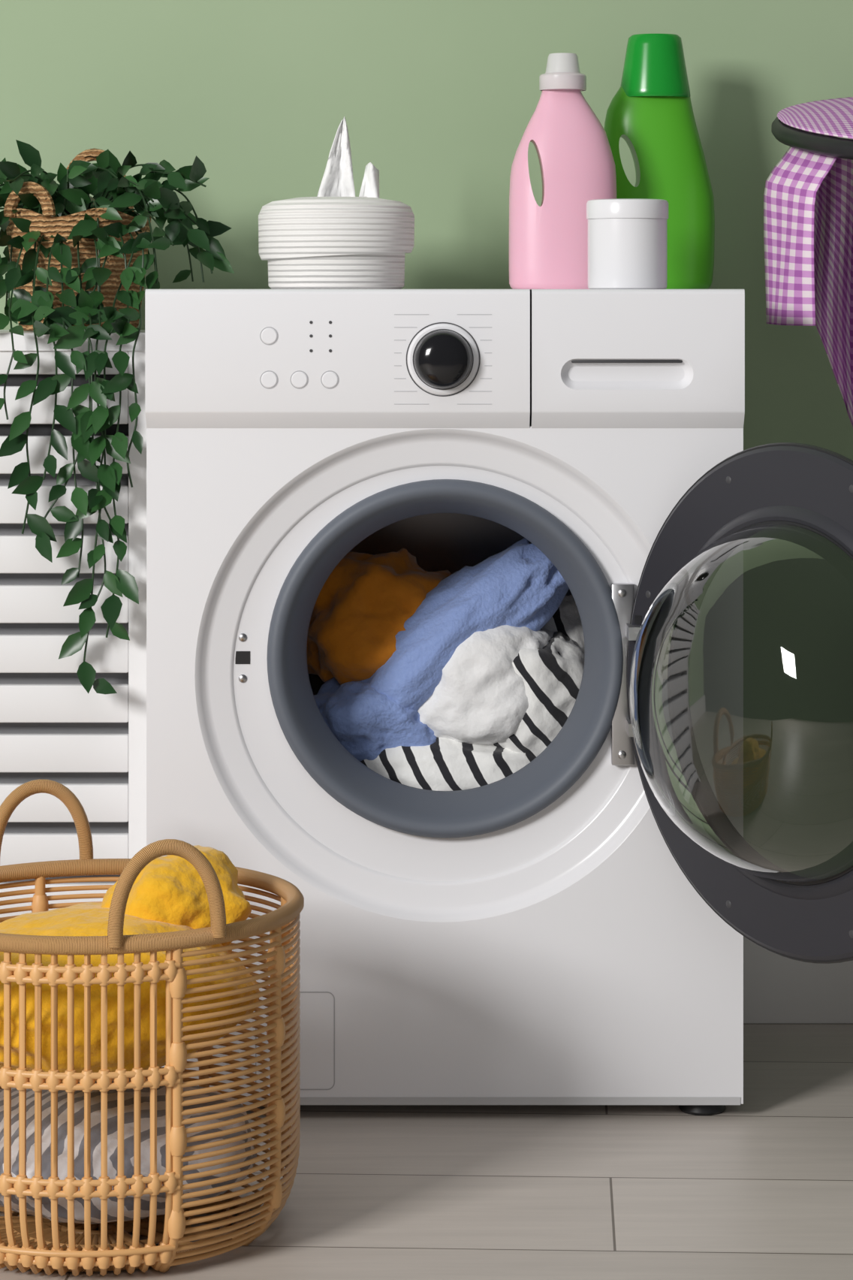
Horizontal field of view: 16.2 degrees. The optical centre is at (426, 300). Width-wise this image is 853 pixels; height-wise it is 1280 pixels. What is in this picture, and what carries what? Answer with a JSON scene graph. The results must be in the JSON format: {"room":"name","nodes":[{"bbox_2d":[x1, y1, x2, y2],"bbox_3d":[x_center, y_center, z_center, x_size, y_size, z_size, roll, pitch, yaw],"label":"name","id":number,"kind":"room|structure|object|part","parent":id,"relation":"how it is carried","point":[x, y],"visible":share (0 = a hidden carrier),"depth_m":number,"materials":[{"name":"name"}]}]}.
{"room":"laundry room","nodes":[
{"label":"laundry room","id":0,"kind":"room"},
{"bbox_2d":[0,0,852,875],"bbox_3d":[0.000,-0.527,3.480,6.000,2.700,0.100,0,0,0],"label":"wall","id":1,"kind":"structure","parent":0,"point":[441,97],"depth_m":3.43,"materials":[{"name":"paint"}]},
{"bbox_2d":[743,935,852,1023],"bbox_3d":[0.000,0.773,3.423,6.000,0.100,0.014,0,0,0],"label":"baseboard","id":2,"kind":"structure","parent":1,"relation":"attached to","point":[778,989],"depth_m":3.42,"materials":[{"name":"white paint"}]},
{"bbox_2d":[0,1023,852,1279],"bbox_3d":[0.000,0.848,1.025,6.000,0.050,5.010,0,0,0],"label":"floor","id":3,"kind":"structure","parent":0,"point":[761,1187],"depth_m":2.77,"materials":[{"name":"laminate"}]},
{"bbox_2d":[0,329,146,917],"bbox_3d":[-0.618,0.428,3.248,0.664,0.790,0.344,0,0,0],"label":"louvered shutter","id":4,"kind":"object","parent":3,"relation":"on","point":[93,744],"visible":0.53,"depth_m":3.08,"materials":[{"name":"white paint"}]},
{"bbox_2d":[6,208,151,331],"bbox_3d":[-0.373,-0.032,3.225,0.158,0.130,0.158,0,0,0],"label":"woven basket","id":5,"kind":"object","parent":4,"relation":"on","point":[125,231],"depth_m":3.15,"materials":[{"name":"brown wicker"}]},
{"bbox_2d":[0,139,234,694],"bbox_3d":[-0.363,0.114,3.196,0.316,0.567,0.349,0,0,0],"label":"potted trailing plant","id":6,"kind":"object","parent":4,"relation":"on","point":[75,263],"visible":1,"depth_m":3.12,"materials":[{"name":"green plant"}]},
{"bbox_2d":[0,778,304,1276],"bbox_3d":[-0.290,0.636,2.670,0.362,0.372,0.363,0,0,17],"label":"laundry basket","id":7,"kind":"object","parent":3,"relation":"on","point":[36,1243],"visible":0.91,"depth_m":2.52,"materials":[{"name":"brown wicker"}]},
{"bbox_2d":[0,1077,256,1224],"bbox_3d":[-0.290,0.750,2.671,0.268,0.103,0.268,0,0,-22],"label":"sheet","id":8,"kind":"object","parent":7,"relation":"in","point":[145,1093],"visible":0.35,"depth_m":2.58,"materials":[{"name":"fabric"}]},
{"bbox_2d":[0,845,259,1083],"bbox_3d":[-0.297,0.586,2.669,0.298,0.193,0.296,0,0,0],"label":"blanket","id":9,"kind":"object","parent":8,"relation":"on","point":[169,895],"visible":0.49,"depth_m":2.60,"materials":[{"name":"fabric"}]},
{"bbox_2d":[144,289,852,1115],"bbox_3d":[0.107,0.406,3.015,0.776,0.834,0.770,0,0,0],"label":"washing machine","id":10,"kind":"object","parent":3,"relation":"on","point":[569,927],"visible":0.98,"depth_m":3.02,"materials":[{"name":"white metal"}]},
{"bbox_2d":[235,651,250,664],"bbox_3d":[-0.186,0.361,3.038,0.015,0.013,0.005,0,0,0],"label":"door latch","id":11,"kind":"object","parent":10,"relation":"attached to","point":[241,657],"depth_m":3.04,"materials":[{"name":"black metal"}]},
{"bbox_2d":[258,196,414,289],"bbox_3d":[-0.096,-0.061,3.190,0.166,0.098,0.166,0,0,0],"label":"rope basket","id":12,"kind":"object","parent":10,"relation":"on","point":[307,243],"visible":0.88,"depth_m":3.12,"materials":[{"name":"white fabric"}]},
{"bbox_2d":[316,116,379,198],"bbox_3d":[-0.087,-0.135,3.190,0.077,0.120,0.026,0,0,0],"label":"tissue","id":13,"kind":"object","parent":12,"relation":"in","point":[338,178],"visible":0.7,"depth_m":3.19,"materials":[{"name":"white paper"}]},
{"bbox_3d":[-0.089,0.059,3.028,0.385,0.140,0.044,0,0,0],"label":"control panel","id":14,"kind":"part","parent":10,"relation":"part of","materials":[{"name":"white plastic"}]},
{"bbox_3d":[0.017,0.059,2.991,0.058,0.058,0.023,0,0,0],"label":"dial knob","id":15,"kind":"part","parent":10,"relation":"part of","materials":[{"name":"black plastic"}]},
{"bbox_3d":[0.018,0.467,3.028,0.600,0.681,0.016,0,0,0],"label":"plate","id":16,"kind":"part","parent":10,"relation":"part of","materials":[{"name":"white metal"}]},
{"bbox_2d":[306,537,584,790],"bbox_3d":[0.025,0.404,3.237,0.356,0.303,0.203,0,0,0],"label":"pile","id":17,"kind":"object","parent":10,"relation":"in","point":[439,680],"visible":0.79,"depth_m":3.16,"materials":[{"name":"multicoloured fabric"}]},
{"bbox_2d":[509,52,616,289],"bbox_3d":[0.146,-0.137,3.210,0.115,0.252,0.068,0,0,0],"label":"bottle","id":18,"kind":"object","parent":10,"relation":"on","point":[548,243],"visible":0.91,"depth_m":3.18,"materials":[{"name":"pink plastic"}]},
{"bbox_2d":[586,198,668,289],"bbox_3d":[0.207,-0.058,3.095,0.085,0.092,0.085,0,0,0],"label":"canister","id":19,"kind":"object","parent":10,"relation":"on","point":[628,237],"visible":0.94,"depth_m":3.06,"materials":[{"name":"white plastic"}]},
{"bbox_3d":[0.207,-0.094,3.095,0.085,0.020,0.085,0,0,0],"label":"canister lid","id":20,"kind":"part","parent":19,"relation":"part of","materials":[{"name":"white plastic"}]},
{"bbox_3d":[0.212,0.059,3.028,0.213,0.140,0.044,0,0,0],"label":"detergent drawer","id":21,"kind":"part","parent":10,"relation":"part of","materials":[{"name":"white plastic"}]},
{"bbox_2d":[603,33,715,289],"bbox_3d":[0.251,-0.151,3.295,0.130,0.280,0.072,0,0,0],"label":"detergent bottle","id":22,"kind":"object","parent":10,"relation":"on","point":[651,110],"visible":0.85,"depth_m":3.27,"materials":[{"name":"green plastic"}]},
{"bbox_2d":[629,523,842,882],"bbox_3d":[0.299,0.377,2.794,0.122,0.340,0.340,0,0,-36],"label":"door glass","id":23,"kind":"object","parent":10,"relation":"on","point":[697,831],"depth_m":2.92,"materials":[{"name":"clear glass"}]},
{"bbox_2d":[771,117,852,159],"bbox_3d":[0.585,0.296,3.210,0.430,1.054,0.423,0,0,0],"label":"ironing board","id":24,"kind":"object","parent":3,"relation":"on","point":[817,143],"visible":0.66,"depth_m":3.11,"materials":[{"name":"black metal"}]},
{"bbox_2d":[763,96,852,427],"bbox_3d":[0.433,-0.046,3.210,0.147,0.372,0.388,0,0,0],"label":"gingham cloth","id":25,"kind":"object","parent":24,"relation":"on","point":[808,197],"visible":0.97,"depth_m":3.16,"materials":[{"name":"fabric"}]}
]}

